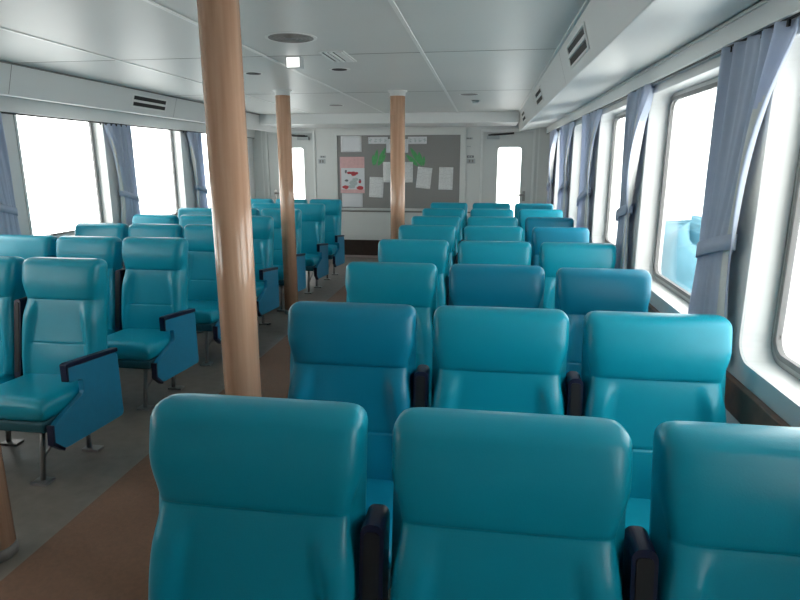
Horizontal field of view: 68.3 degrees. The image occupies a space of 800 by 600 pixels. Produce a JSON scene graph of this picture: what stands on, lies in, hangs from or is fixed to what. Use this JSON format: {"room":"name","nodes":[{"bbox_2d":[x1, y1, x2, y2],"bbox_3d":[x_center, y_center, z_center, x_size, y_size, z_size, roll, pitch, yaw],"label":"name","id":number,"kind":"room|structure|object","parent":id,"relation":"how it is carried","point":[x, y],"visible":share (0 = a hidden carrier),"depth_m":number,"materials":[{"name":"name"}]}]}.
{"room":"ship interior","nodes":[
{"label":"ship interior","id":0,"kind":"room"},
{"bbox_2d":[1,95,255,234],"bbox_3d":[-3.474,-0.517,4.185,0.140,2.300,12.500,2,13,8],"label":"wall","id":1,"kind":"structure","parent":0,"point":[7,119],"depth_m":6.29,"materials":[{"name":"paint"}]},
{"bbox_2d":[0,112,20,234],"bbox_3d":[-3.275,-0.887,4.687,0.080,1.204,0.563,2,13,8],"label":"curtain","id":2,"kind":"object","parent":1,"relation":"hanging from","point":[9,224],"visible":0.69,"depth_m":4.86,"materials":[{"name":"blue fabric"}]},
{"bbox_2d":[13,115,114,237],"bbox_3d":[-3.238,-1.206,5.670,0.155,1.229,1.204,2,13,8],"label":"window","id":3,"kind":"structure","parent":1,"relation":"in","point":[97,132],"depth_m":6.18,"materials":[{"name":"white paint"}]},
{"bbox_2d":[100,123,140,225],"bbox_3d":[-3.017,-1.293,6.422,0.080,1.204,0.564,2,13,8],"label":"curtain","id":4,"kind":"object","parent":1,"relation":"hanging from","point":[120,136],"visible":0.83,"depth_m":6.46,"materials":[{"name":"blue fabric"}]},
{"bbox_2d":[0,95,255,138],"bbox_3d":[-3.373,-1.401,3.963,0.061,0.124,12.496,2,13,8],"label":"trim","id":5,"kind":"structure","parent":1,"relation":"attached to","point":[7,104],"depth_m":5.86,"materials":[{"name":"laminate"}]},
{"bbox_2d":[169,130,186,215],"bbox_3d":[-3.008,-1.566,7.212,0.155,1.229,1.204,2,13,8],"label":"window","id":6,"kind":"structure","parent":1,"relation":"in","point":[175,137],"depth_m":7.76,"materials":[{"name":"white paint"}]},
{"bbox_2d":[183,132,207,207],"bbox_3d":[-2.757,-1.677,8.066,0.107,1.204,0.560,2,13,8],"label":"curtain","id":7,"kind":"object","parent":1,"relation":"hanging from","point":[194,138],"visible":0.89,"depth_m":8.08,"materials":[{"name":"blue fabric"}]},
{"bbox_2d":[0,257,390,599],"bbox_3d":[-0.970,0.725,4.102,5.200,0.080,12.700,2,13,8],"label":"floor","id":8,"kind":"structure","parent":0,"point":[39,512],"depth_m":3.34,"materials":[{"name":"grey carpet"}]},
{"bbox_2d":[0,443,18,562],"bbox_3d":[-1.691,-0.055,2.211,0.197,2.300,0.197,2,13,8],"label":"pillar","id":9,"kind":"structure","parent":8,"relation":"on","point":[9,545],"depth_m":2.42,"materials":[{"name":"brown wood"}]},
{"bbox_2d":[0,256,25,445],"bbox_3d":[-2.456,0.326,3.275,0.512,1.074,0.659,2,13,8],"label":"passenger seat","id":10,"kind":"object","parent":8,"relation":"on","point":[11,285],"visible":0.63,"depth_m":3.33,"materials":[{"name":"teal leather"}]},
{"bbox_2d":[0,372,14,383],"bbox_3d":[-2.446,0.486,3.229,0.462,0.147,0.500,2,13,8],"label":"seat cushion","id":11,"kind":"object","parent":10,"relation":"on","point":[4,376],"depth_m":3.33,"materials":[{"name":"teal leather"}]},
{"bbox_2d":[0,234,57,259],"bbox_3d":[-2.807,0.099,4.246,0.469,1.074,0.659,2,13,8],"label":"passenger seat","id":12,"kind":"object","parent":8,"relation":"on","point":[25,247],"visible":0.21,"depth_m":4.31,"materials":[{"name":"teal leather"}]},
{"bbox_2d":[0,257,123,486],"bbox_3d":[-1.931,0.343,3.201,0.548,1.074,0.659,2,13,8],"label":"passenger seat","id":13,"kind":"object","parent":8,"relation":"on","point":[66,385],"visible":1,"depth_m":3.26,"materials":[{"name":"teal leather"}]},
{"bbox_2d":[0,373,78,421],"bbox_3d":[-1.940,0.503,3.158,0.462,0.147,0.500,2,13,8],"label":"seat cushion","id":14,"kind":"object","parent":13,"relation":"on","point":[28,397],"depth_m":2.99,"materials":[{"name":"teal leather"}]},
{"bbox_2d":[56,236,121,334],"bbox_3d":[-2.322,0.116,4.172,0.512,1.074,0.659,2,13,8],"label":"passenger seat","id":15,"kind":"object","parent":8,"relation":"on","point":[109,249],"visible":0.23,"depth_m":4.23,"materials":[{"name":"teal leather"}]},
{"bbox_2d":[75,223,128,267],"bbox_3d":[-2.679,-0.102,5.103,0.469,1.074,0.659,2,13,8],"label":"passenger seat","id":16,"kind":"object","parent":8,"relation":"on","point":[120,230],"visible":0.16,"depth_m":5.17,"materials":[{"name":"teal leather"}]},
{"bbox_2d":[107,237,198,410],"bbox_3d":[-1.796,0.131,4.105,0.548,1.074,0.659,2,13,8],"label":"passenger seat","id":17,"kind":"object","parent":8,"relation":"on","point":[155,327],"visible":0.98,"depth_m":4.17,"materials":[{"name":"teal leather"}]},
{"bbox_2d":[107,328,170,359],"bbox_3d":[-1.805,0.291,4.062,0.462,0.147,0.500,2,13,8],"label":"seat cushion","id":18,"kind":"object","parent":17,"relation":"on","point":[131,343],"depth_m":3.88,"materials":[{"name":"teal leather"}]},
{"bbox_2d":[123,223,182,267],"bbox_3d":[-2.194,-0.085,5.032,0.512,1.074,0.659,2,13,8],"label":"passenger seat","id":19,"kind":"object","parent":8,"relation":"on","point":[134,230],"visible":0.2,"depth_m":5.10,"materials":[{"name":"teal leather"}]},
{"bbox_2d":[132,214,178,223],"bbox_3d":[-2.554,-0.299,5.947,0.469,1.074,0.659,2,13,8],"label":"passenger seat","id":20,"kind":"object","parent":8,"relation":"on","point":[138,218],"visible":0.2,"depth_m":6.02,"materials":[{"name":"teal leather"}]},
{"bbox_2d":[0,285,346,599],"bbox_3d":[-0.848,0.753,3.790,0.970,0.006,11.880,2,13,8],"label":"carpet runner","id":21,"kind":"object","parent":8,"relation":"on","point":[103,553],"visible":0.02,"depth_m":2.50,"materials":[{"name":"brown carpet"}]},
{"bbox_2d":[178,208,211,217],"bbox_3d":[-2.421,-0.507,6.835,0.469,1.074,0.659,2,13,8],"label":"passenger seat","id":22,"kind":"object","parent":8,"relation":"on","point":[181,211],"visible":0.14,"depth_m":6.91,"materials":[{"name":"teal leather"}]},
{"bbox_2d":[179,215,212,332],"bbox_3d":[-2.068,-0.283,5.876,0.512,1.074,0.659,2,13,8],"label":"passenger seat","id":23,"kind":"object","parent":8,"relation":"on","point":[184,220],"visible":0.08,"depth_m":5.95,"materials":[{"name":"teal leather"}]},
{"bbox_2d":[183,224,221,365],"bbox_3d":[-1.669,-0.069,4.961,0.548,1.074,0.659,2,13,8],"label":"passenger seat","id":24,"kind":"object","parent":8,"relation":"on","point":[202,281],"visible":0.45,"depth_m":5.04,"materials":[{"name":"teal leather"}]},
{"bbox_2d":[188,300,218,323],"bbox_3d":[-1.677,0.091,4.917,0.462,0.147,0.500,2,13,8],"label":"seat cushion","id":25,"kind":"object","parent":24,"relation":"on","point":[206,311],"depth_m":4.72,"materials":[{"name":"teal leather"}]},
{"bbox_2d":[196,0,261,396],"bbox_3d":[-0.596,-0.042,2.155,0.180,2.300,0.180,2,13,8],"label":"pillar","id":26,"kind":"structure","parent":8,"relation":"on","point":[219,21],"depth_m":2.02,"materials":[{"name":"brown wood"}]},
{"bbox_2d":[252,216,278,324],"bbox_3d":[-1.544,-0.266,5.802,0.548,1.074,0.659,2,13,8],"label":"passenger seat","id":27,"kind":"object","parent":8,"relation":"on","point":[266,275],"visible":0.47,"depth_m":5.86,"materials":[{"name":"teal leather"}]},
{"bbox_2d":[255,281,264,297],"bbox_3d":[-1.552,-0.106,5.758,0.462,0.147,0.500,2,13,8],"label":"seat cushion","id":28,"kind":"object","parent":27,"relation":"on","point":[260,285],"depth_m":5.67,"materials":[{"name":"teal leather"}]},
{"bbox_2d":[252,203,283,286],"bbox_3d":[-1.771,-0.693,7.630,0.512,1.074,0.659,2,13,8],"label":"passenger seat","id":29,"kind":"object","parent":8,"relation":"on","point":[259,206],"visible":0.09,"depth_m":7.70,"materials":[{"name":"teal leather"}]},
{"bbox_2d":[148,393,389,599],"bbox_3d":[-0.347,0.809,1.208,0.586,1.074,0.659,2,13,8],"label":"passenger seat","id":30,"kind":"object","parent":8,"relation":"on","point":[261,498],"visible":1,"depth_m":1.29,"materials":[{"name":"teal leather"}]},
{"bbox_2d":[261,209,305,311],"bbox_3d":[-1.410,-0.475,6.696,0.548,1.074,0.659,2,13,8],"label":"passenger seat","id":31,"kind":"object","parent":8,"relation":"on","point":[275,213],"visible":0.37,"depth_m":6.78,"materials":[{"name":"teal leather"}]},
{"bbox_2d":[273,265,283,279],"bbox_3d":[-1.419,-0.315,6.652,0.462,0.147,0.500,2,13,8],"label":"seat cushion","id":32,"kind":"object","parent":31,"relation":"on","point":[280,267],"depth_m":6.40,"materials":[{"name":"teal leather"}]},
{"bbox_2d":[273,89,297,314],"bbox_3d":[-1.174,-0.977,6.152,0.190,2.300,0.190,2,13,8],"label":"pillar","id":33,"kind":"structure","parent":8,"relation":"on","point":[282,96],"depth_m":6.07,"materials":[{"name":"brown wood"}]},
{"bbox_2d":[294,203,328,293],"bbox_3d":[-1.246,-0.676,7.557,0.548,1.074,0.659,2,13,8],"label":"passenger seat","id":34,"kind":"object","parent":8,"relation":"on","point":[313,244],"visible":0.68,"depth_m":7.62,"materials":[{"name":"teal leather"}]},
{"bbox_2d":[304,254,319,265],"bbox_3d":[-1.255,-0.516,7.513,0.462,0.147,0.500,2,13,8],"label":"seat cushion","id":35,"kind":"object","parent":34,"relation":"on","point":[310,259],"depth_m":7.32,"materials":[{"name":"teal leather"}]},
{"bbox_2d":[309,199,344,279],"bbox_3d":[-1.117,-0.879,8.427,0.548,1.074,0.659,2,13,8],"label":"passenger seat","id":36,"kind":"object","parent":8,"relation":"on","point":[333,207],"visible":0.51,"depth_m":8.49,"materials":[{"name":"teal leather"}]},
{"bbox_2d":[288,301,429,589],"bbox_3d":[-0.210,0.594,2.129,0.586,1.074,0.659,2,13,8],"label":"passenger seat","id":37,"kind":"object","parent":8,"relation":"on","point":[362,354],"visible":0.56,"depth_m":2.21,"materials":[{"name":"blue leather"}]},
{"bbox_2d":[366,478,393,568],"bbox_3d":[-0.229,0.753,2.087,0.486,0.147,0.500,2,13,8],"label":"seat cushion","id":38,"kind":"object","parent":37,"relation":"on","point":[378,490],"depth_m":2.10,"materials":[{"name":"blue leather"}]},
{"bbox_2d":[345,261,439,406],"bbox_3d":[-0.073,0.380,3.044,0.586,1.074,0.659,2,13,8],"label":"passenger seat","id":39,"kind":"object","parent":8,"relation":"on","point":[413,284],"visible":0.38,"depth_m":3.11,"materials":[{"name":"teal leather"}]},
{"bbox_2d":[388,90,406,238],"bbox_3d":[-0.024,-0.989,6.206,0.196,2.300,0.196,2,13,8],"label":"pillar","id":40,"kind":"structure","parent":8,"relation":"on","point":[397,97],"depth_m":6.04,"materials":[{"name":"brown wood"}]},
{"bbox_2d":[378,239,448,308],"bbox_3d":[0.067,0.160,3.985,0.586,1.074,0.659,2,13,8],"label":"passenger seat","id":41,"kind":"object","parent":8,"relation":"on","point":[436,252],"visible":0.17,"depth_m":4.05,"materials":[{"name":"teal leather"}]},
{"bbox_2d":[398,225,457,275],"bbox_3d":[0.206,-0.059,4.919,0.586,1.074,0.659,2,13,8],"label":"passenger seat","id":42,"kind":"object","parent":8,"relation":"on","point":[418,232],"visible":0.21,"depth_m":4.98,"materials":[{"name":"teal leather"}]},
{"bbox_2d":[411,216,463,253],"bbox_3d":[0.334,-0.259,5.774,0.586,1.074,0.659,2,13,8],"label":"passenger seat","id":43,"kind":"object","parent":8,"relation":"on","point":[455,221],"visible":0.16,"depth_m":5.84,"materials":[{"name":"teal leather"}]},
{"bbox_2d":[422,208,464,241],"bbox_3d":[0.480,-0.488,6.753,0.586,1.074,0.659,2,13,8],"label":"passenger seat","id":44,"kind":"object","parent":8,"relation":"on","point":[458,212],"visible":0.14,"depth_m":6.82,"materials":[{"name":"teal leather"}]},
{"bbox_2d":[430,202,467,227],"bbox_3d":[0.625,-0.716,7.727,0.586,1.074,0.659,2,13,8],"label":"passenger seat","id":45,"kind":"object","parent":8,"relation":"on","point":[464,206],"visible":0.14,"depth_m":7.79,"materials":[{"name":"teal leather"}]},
{"bbox_2d":[472,203,509,208],"bbox_3d":[1.197,-0.700,7.659,0.548,1.074,0.659,2,13,8],"label":"passenger seat","id":46,"kind":"object","parent":8,"relation":"on","point":[475,205],"visible":0.16,"depth_m":7.73,"materials":[{"name":"teal leather"}]},
{"bbox_2d":[470,209,513,216],"bbox_3d":[1.049,-0.468,6.669,0.548,1.074,0.659,2,13,8],"label":"passenger seat","id":47,"kind":"object","parent":8,"relation":"on","point":[474,212],"visible":0.14,"depth_m":6.74,"materials":[{"name":"teal leather"}]},
{"bbox_2d":[467,216,517,225],"bbox_3d":[0.905,-0.241,5.699,0.548,1.074,0.659,2,13,8],"label":"passenger seat","id":48,"kind":"object","parent":8,"relation":"on","point":[473,220],"visible":0.16,"depth_m":5.77,"materials":[{"name":"teal leather"}]},
{"bbox_2d":[464,226,522,241],"bbox_3d":[0.777,-0.042,4.845,0.548,1.074,0.659,2,13,8],"label":"passenger seat","id":49,"kind":"object","parent":8,"relation":"on","point":[471,233],"visible":0.14,"depth_m":4.92,"materials":[{"name":"teal leather"}]},
{"bbox_2d":[458,241,531,264],"bbox_3d":[0.636,0.180,3.898,0.548,1.074,0.659,2,13,8],"label":"passenger seat","id":50,"kind":"object","parent":8,"relation":"on","point":[469,252],"visible":0.14,"depth_m":3.97,"materials":[{"name":"teal leather"}]},
{"bbox_2d":[449,264,544,308],"bbox_3d":[0.498,0.397,2.970,0.548,1.074,0.659,2,13,8],"label":"passenger seat","id":51,"kind":"object","parent":8,"relation":"on","point":[483,285],"visible":0.29,"depth_m":3.04,"materials":[{"name":"blue leather"}]},
{"bbox_2d":[431,305,582,415],"bbox_3d":[0.361,0.611,2.056,0.548,1.074,0.659,2,13,8],"label":"passenger seat","id":52,"kind":"object","parent":8,"relation":"on","point":[503,359],"visible":0.39,"depth_m":2.14,"materials":[{"name":"teal leather"}]},
{"bbox_2d":[390,407,658,599],"bbox_3d":[0.222,0.829,1.125,0.548,1.074,0.659,2,13,8],"label":"passenger seat","id":53,"kind":"object","parent":8,"relation":"on","point":[488,505],"visible":1,"depth_m":1.21,"materials":[{"name":"teal leather"}]},
{"bbox_2d":[514,203,552,218],"bbox_3d":[1.712,-0.681,7.577,0.494,1.074,0.659,2,13,8],"label":"passenger seat","id":54,"kind":"object","parent":8,"relation":"on","point":[518,206],"visible":0.19,"depth_m":7.66,"materials":[{"name":"teal leather"}]},
{"bbox_2d":[518,209,562,241],"bbox_3d":[1.567,-0.453,6.605,0.494,1.074,0.659,2,13,8],"label":"passenger seat","id":55,"kind":"object","parent":8,"relation":"on","point":[523,214],"visible":0.18,"depth_m":6.69,"materials":[{"name":"teal leather"}]},
{"bbox_2d":[525,217,573,243],"bbox_3d":[1.422,-0.226,5.631,0.459,1.074,0.659,2,13,8],"label":"passenger seat","id":56,"kind":"object","parent":8,"relation":"on","point":[530,222],"visible":0.24,"depth_m":5.71,"materials":[{"name":"blue leather"}]},
{"bbox_2d":[531,227,588,265],"bbox_3d":[1.292,-0.022,4.761,0.459,1.074,0.659,2,13,8],"label":"passenger seat","id":57,"kind":"object","parent":8,"relation":"on","point":[540,235],"visible":0.19,"depth_m":4.84,"materials":[{"name":"blue leather"}]},
{"bbox_2d":[539,242,615,308],"bbox_3d":[1.153,0.197,3.826,0.494,1.074,0.659,2,13,8],"label":"passenger seat","id":58,"kind":"object","parent":8,"relation":"on","point":[553,256],"visible":0.17,"depth_m":3.90,"materials":[{"name":"teal leather"}]},
{"bbox_2d":[555,268,651,376],"bbox_3d":[0.992,0.422,2.864,0.459,1.074,0.659,2,13,8],"label":"passenger seat","id":59,"kind":"object","parent":8,"relation":"on","point":[578,291],"visible":0.33,"depth_m":2.94,"materials":[{"name":"blue leather"}]},
{"bbox_2d":[581,311,732,534],"bbox_3d":[0.878,0.628,1.980,0.494,1.074,0.659,2,13,8],"label":"passenger seat","id":60,"kind":"object","parent":8,"relation":"on","point":[641,371],"visible":0.52,"depth_m":2.06,"materials":[{"name":"teal leather"}]},
{"bbox_2d":[625,498,650,534],"bbox_3d":[0.866,0.788,1.937,0.486,0.147,0.500,2,13,8],"label":"seat cushion","id":61,"kind":"object","parent":60,"relation":"on","point":[637,509],"depth_m":1.98,"materials":[{"name":"teal leather"}]},
{"bbox_2d":[649,421,799,599],"bbox_3d":[0.740,0.844,1.059,0.494,1.074,0.659,2,13,8],"label":"passenger seat","id":62,"kind":"object","parent":8,"relation":"on","point":[724,524],"visible":0.95,"depth_m":1.16,"materials":[{"name":"teal leather"}]},
{"bbox_2d":[0,0,584,113],"bbox_3d":[-0.970,-1.583,3.562,5.200,0.060,12.700,2,13,8],"label":"ceiling","id":63,"kind":"structure","parent":0,"point":[131,31],"depth_m":3.61,"materials":[{"name":"laminate"}]},
{"bbox_2d":[0,60,259,114],"bbox_3d":[-2.944,-1.498,3.358,0.015,0.011,11.500,2,13,8],"label":"trim","id":64,"kind":"structure","parent":63,"relation":"attached to","point":[16,64],"depth_m":5.13,"materials":[{"name":"grey metal"}]},
{"bbox_2d":[0,62,276,132],"bbox_3d":[-3.115,-1.515,3.898,0.473,0.224,12.498,2,13,8],"label":"soffit","id":65,"kind":"structure","parent":63,"relation":"attached to","point":[26,83],"depth_m":5.13,"materials":[{"name":"laminate"}]},
{"bbox_2d":[131,93,167,111],"bbox_3d":[-2.575,-2.029,6.084,0.041,0.124,0.650,2,13,8],"label":"air vent","id":66,"kind":"object","parent":65,"relation":"attached to","point":[143,99],"visible":1,"depth_m":6.06,"materials":[{"name":"white"}]},
{"bbox_2d":[0,27,312,113],"bbox_3d":[-2.120,-1.474,3.240,0.022,0.007,11.499,2,13,8],"label":"trim","id":67,"kind":"structure","parent":63,"relation":"attached to","point":[2,28],"depth_m":3.99,"materials":[{"name":"white metal"}]},
{"bbox_2d":[143,0,384,112],"bbox_3d":[-1.052,-1.439,3.089,0.022,0.007,11.499,2,13,8],"label":"trim","id":68,"kind":"structure","parent":63,"relation":"attached to","point":[147,1],"depth_m":3.84,"materials":[{"name":"white metal"}]},
{"bbox_2d":[27,49,538,62],"bbox_3d":[-0.904,-1.657,4.012,3.850,0.002,0.006,2,13,8],"label":"trim","id":69,"kind":"structure","parent":63,"relation":"attached to","point":[523,49],"depth_m":3.98,"materials":[{"name":"grey metal"}]},
{"bbox_2d":[264,32,316,42],"bbox_3d":[-0.629,-1.510,3.404,0.300,0.010,0.300,2,13,8],"label":"ceiling vent","id":70,"kind":"object","parent":63,"relation":"in","point":[284,37],"visible":1,"depth_m":3.37,"materials":[{"name":"white metal"}]},
{"bbox_2d":[285,56,303,69],"bbox_3d":[-0.723,-1.627,4.048,0.110,0.074,0.074,2,13,8],"label":"lamp","id":71,"kind":"object","parent":63,"relation":"attached to","point":[292,62],"visible":1,"depth_m":4.01,"materials":[{"name":"grey plastic"}]},
{"bbox_2d":[318,50,356,62],"bbox_3d":[-0.420,-1.649,4.004,0.170,0.012,0.400,2,13,8],"label":"ceiling vent","id":72,"kind":"object","parent":63,"relation":"in","point":[334,56],"visible":1,"depth_m":3.96,"materials":[{"name":"white metal"}]},
{"bbox_2d":[260,111,518,127],"bbox_3d":[-0.143,-2.776,9.127,3.850,0.150,0.999,2,13,8],"label":"ceiling beam","id":73,"kind":"structure","parent":63,"relation":"attached to","point":[506,118],"depth_m":8.69,"materials":[{"name":"laminate"}]},
{"bbox_2d":[388,0,458,111],"bbox_3d":[0.007,-1.404,2.939,0.022,0.007,11.499,2,13,8],"label":"trim","id":74,"kind":"structure","parent":63,"relation":"attached to","point":[392,3],"depth_m":3.52,"materials":[{"name":"white metal"}]},
{"bbox_2d":[519,0,589,111],"bbox_3d":[0.861,-1.372,2.820,0.015,0.011,11.500,2,13,8],"label":"trim","id":75,"kind":"structure","parent":63,"relation":"attached to","point":[586,2],"depth_m":3.49,"materials":[{"name":"white metal"}]},
{"bbox_2d":[518,0,759,130],"bbox_3d":[1.176,-1.373,3.291,0.474,0.224,12.498,2,13,8],"label":"soffit","id":76,"kind":"structure","parent":63,"relation":"attached to","point":[626,37],"depth_m":2.66,"materials":[{"name":"laminate"}]},
{"bbox_2d":[534,85,543,106],"bbox_3d":[1.286,-1.885,5.469,0.041,0.124,0.650,2,13,8],"label":"air vent","id":77,"kind":"object","parent":76,"relation":"attached to","point":[539,99],"visible":1,"depth_m":5.42,"materials":[{"name":"white metal"}]},
{"bbox_2d":[566,21,589,68],"bbox_3d":[0.937,-1.337,3.128,0.041,0.124,0.650,2,13,8],"label":"air vent","id":78,"kind":"object","parent":76,"relation":"attached to","point":[579,47],"visible":1,"depth_m":3.07,"materials":[{"name":"white metal"}]},
{"bbox_2d":[252,124,549,239],"bbox_3d":[-0.064,-1.854,9.902,5.200,2.300,0.100,2,13,8],"label":"wall","id":79,"kind":"structure","parent":0,"point":[354,225],"depth_m":9.90,"materials":[{"name":"paint"}]},
{"bbox_2d":[265,131,316,203],"bbox_3d":[-1.855,-1.796,10.081,0.860,2.105,0.196,2,13,8],"label":"door","id":80,"kind":"structure","parent":79,"relation":"in","point":[305,140],"depth_m":10.01,"materials":[{"name":"white"}]},
{"bbox_2d":[344,239,379,255],"bbox_3d":[-0.063,-0.883,10.066,2.740,0.265,0.020,2,13,8],"label":"baseboard","id":81,"kind":"structure","parent":79,"relation":"attached to","point":[351,247],"depth_m":10.14,"materials":[{"name":"black wood"}]},
{"bbox_2d":[331,129,465,210],"bbox_3d":[-0.036,-2.145,9.762,2.224,1.306,0.030,2,13,8],"label":"notice board","id":82,"kind":"object","parent":79,"relation":"attached to","point":[444,147],"depth_m":9.72,"materials":[{"name":"fabric"}]},
{"bbox_2d":[341,136,361,151],"bbox_3d":[-0.809,-2.584,9.773,0.355,0.260,0.007,2,13,8],"label":"paper","id":83,"kind":"object","parent":82,"relation":"attached to","point":[348,143],"visible":1,"depth_m":9.77,"materials":[{"name":"white paper"}]},
{"bbox_2d":[340,157,364,192],"bbox_3d":[-0.799,-2.093,9.889,0.416,0.594,0.002,2,13,8],"label":"poster","id":84,"kind":"object","parent":82,"relation":"attached to","point":[352,176],"visible":1,"depth_m":9.89,"materials":[{"name":"white paper"}]},
{"bbox_2d":[342,172,362,189],"bbox_3d":[-0.794,-2.005,9.908,0.370,0.301,0.001,2,13,8],"label":"print","id":85,"kind":"object","parent":84,"relation":"on","point":[350,180],"depth_m":9.91,"materials":[{"name":"white paper"}]},
{"bbox_2d":[342,193,362,206],"bbox_3d":[-0.806,-1.688,9.982,0.360,0.230,0.007,2,13,8],"label":"paper","id":86,"kind":"object","parent":82,"relation":"attached to","point":[348,199],"visible":1,"depth_m":9.98,"materials":[{"name":"white paper"}]},
{"bbox_2d":[369,177,383,197],"bbox_3d":[-0.396,-1.886,9.875,0.256,0.347,0.007,2,13,8],"label":"paper","id":87,"kind":"object","parent":82,"relation":"attached to","point":[376,184],"visible":1,"depth_m":9.88,"materials":[{"name":"white paper"}]},
{"bbox_2d":[372,148,385,165],"bbox_3d":[-0.351,-2.370,9.756,0.236,0.292,0.004,2,13,8],"label":"cutout","id":88,"kind":"object","parent":82,"relation":"attached to","point":[382,156],"visible":1,"depth_m":9.76,"materials":[{"name":"green paper"}]},
{"bbox_2d":[383,162,412,181],"bbox_3d":[-0.035,-2.115,9.765,0.500,0.330,0.007,2,13,8],"label":"paper","id":89,"kind":"object","parent":82,"relation":"attached to","point":[386,165],"visible":0.6,"depth_m":9.77,"materials":[{"name":"white paper"}]},
{"bbox_2d":[406,148,424,165],"bbox_3d":[0.255,-2.345,9.672,0.318,0.301,0.004,2,13,8],"label":"cutout","id":90,"kind":"object","parent":82,"relation":"attached to","point":[418,158],"visible":1,"depth_m":9.67,"materials":[{"name":"green paper"}]},
{"bbox_2d":[416,167,431,188],"bbox_3d":[0.396,-2.013,9.727,0.273,0.362,0.007,2,13,8],"label":"paper","id":91,"kind":"object","parent":82,"relation":"attached to","point":[424,174],"visible":1,"depth_m":9.73,"materials":[{"name":"white paper"}]},
{"bbox_2d":[438,167,452,189],"bbox_3d":[0.752,-1.993,9.674,0.230,0.365,0.015,3,13,8],"label":"paper","id":92,"kind":"object","parent":82,"relation":"attached to","point":[445,173],"visible":1,"depth_m":9.68,"materials":[{"name":"white paper"}]},
{"bbox_2d":[479,129,535,202],"bbox_3d":[1.718,-1.677,9.575,0.860,2.105,0.196,2,13,8],"label":"door","id":93,"kind":"structure","parent":79,"relation":"in","point":[492,140],"depth_m":9.50,"materials":[{"name":"white"}]},
{"bbox_2d":[546,0,799,426],"bbox_3d":[1.534,-0.351,3.477,0.140,2.300,12.500,2,13,8],"label":"wall","id":94,"kind":"structure","parent":0,"point":[738,261],"depth_m":2.25,"materials":[{"name":"laminate"}]},
{"bbox_2d":[546,129,558,203],"bbox_3d":[2.164,-1.821,8.504,0.108,1.204,0.812,2,13,8],"label":"curtain","id":95,"kind":"object","parent":94,"relation":"hanging from","point":[553,134],"visible":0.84,"depth_m":8.29,"materials":[{"name":"blue fabric"}]},
{"bbox_2d":[553,131,567,209],"bbox_3d":[2.167,-1.630,7.670,0.155,1.144,1.204,2,13,8],"label":"window","id":96,"kind":"structure","parent":94,"relation":"in","point":[558,139],"depth_m":8.24,"materials":[{"name":"white paint"}]},
{"bbox_2d":[557,122,574,217],"bbox_3d":[1.958,-1.478,7.037,0.079,1.204,0.955,2,13,9],"label":"curtain","id":97,"kind":"object","parent":94,"relation":"hanging from","point":[566,130],"visible":0.85,"depth_m":7.01,"materials":[{"name":"blue fabric"}]},
{"bbox_2d":[568,121,581,226],"bbox_3d":[1.937,-1.269,6.129,0.155,1.144,1.204,2,13,8],"label":"window","id":98,"kind":"structure","parent":94,"relation":"in","point":[576,154],"depth_m":6.68,"materials":[{"name":"white paint"}]},
{"bbox_2d":[576,109,602,228],"bbox_3d":[1.724,-1.110,5.464,0.083,1.204,0.898,2,13,8],"label":"curtain","id":99,"kind":"object","parent":94,"relation":"hanging from","point":[590,122],"visible":0.92,"depth_m":5.46,"materials":[{"name":"blue fabric"}]},
{"bbox_2d":[591,101,626,244],"bbox_3d":[1.707,-0.909,4.587,0.155,1.144,1.204,2,13,8],"label":"window","id":100,"kind":"structure","parent":94,"relation":"in","point":[610,118],"depth_m":5.12,"materials":[{"name":"white paint"}]},
{"bbox_2d":[615,84,654,268],"bbox_3d":[1.462,-0.717,3.784,0.106,1.204,0.616,2,13,8],"label":"curtain","id":101,"kind":"object","parent":94,"relation":"hanging from","point":[639,102],"visible":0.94,"depth_m":3.73,"materials":[{"name":"blue fabric"}]},
{"bbox_2d":[546,0,799,133],"bbox_3d":[1.433,-1.262,3.279,0.061,0.094,12.496,2,13,8],"label":"trim","id":102,"kind":"structure","parent":94,"relation":"attached to","point":[765,13],"depth_m":2.55,"materials":[{"name":"laminate"}]},
{"bbox_2d":[547,12,799,133],"bbox_3d":[1.426,-1.217,3.306,0.012,0.004,12.430,2,13,8],"label":"rail","id":103,"kind":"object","parent":94,"relation":"attached to","point":[797,14],"depth_m":2.59,"materials":[{"name":"black plastic"}]},
{"bbox_2d":[634,60,719,313],"bbox_3d":[1.477,-0.548,3.045,0.155,1.144,1.204,2,13,8],"label":"window","id":104,"kind":"structure","parent":94,"relation":"in","point":[661,121],"depth_m":3.54,"materials":[{"name":"white paint"}]},
{"bbox_2d":[648,303,790,426],"bbox_3d":[1.450,0.036,3.579,0.030,0.120,12.499,2,13,8],"label":"trim","id":105,"kind":"structure","parent":94,"relation":"attached to","point":[742,404],"depth_m":2.07,"materials":[{"name":"brown wood"}]},
{"bbox_2d":[688,16,799,318],"bbox_3d":[1.236,-0.349,2.211,0.078,1.204,0.594,3,13,11],"label":"curtain","id":106,"kind":"object","parent":94,"relation":"hanging from","point":[749,70],"visible":0.85,"depth_m":2.22,"materials":[{"name":"blue fabric"}]},
{"bbox_2d":[736,25,799,414],"bbox_3d":[1.247,-0.187,1.503,0.155,1.144,1.204,2,13,8],"label":"window","id":107,"kind":"structure","parent":94,"relation":"in","point":[774,243],"depth_m":2.06,"materials":[{"name":"white paint"}]},
{"label":"outside","id":108,"kind":"structure","parent":0,"visible":0},
{"bbox_2d":[610,222,799,363],"bbox_3d":[3.554,0.315,6.445,3.050,0.150,22.500,2,13,8],"label":"deck","id":109,"kind":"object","parent":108,"point":[792,337],"depth_m":6.30,"materials":[{"name":"white paint"}]},
{"bbox_2d":[661,215,701,292],"bbox_3d":[2.868,-0.254,5.931,0.823,1.193,1.529,2,13,8],"label":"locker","id":110,"kind":"object","parent":109,"relation":"on","point":[681,237],"visible":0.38,"depth_m":5.39,"materials":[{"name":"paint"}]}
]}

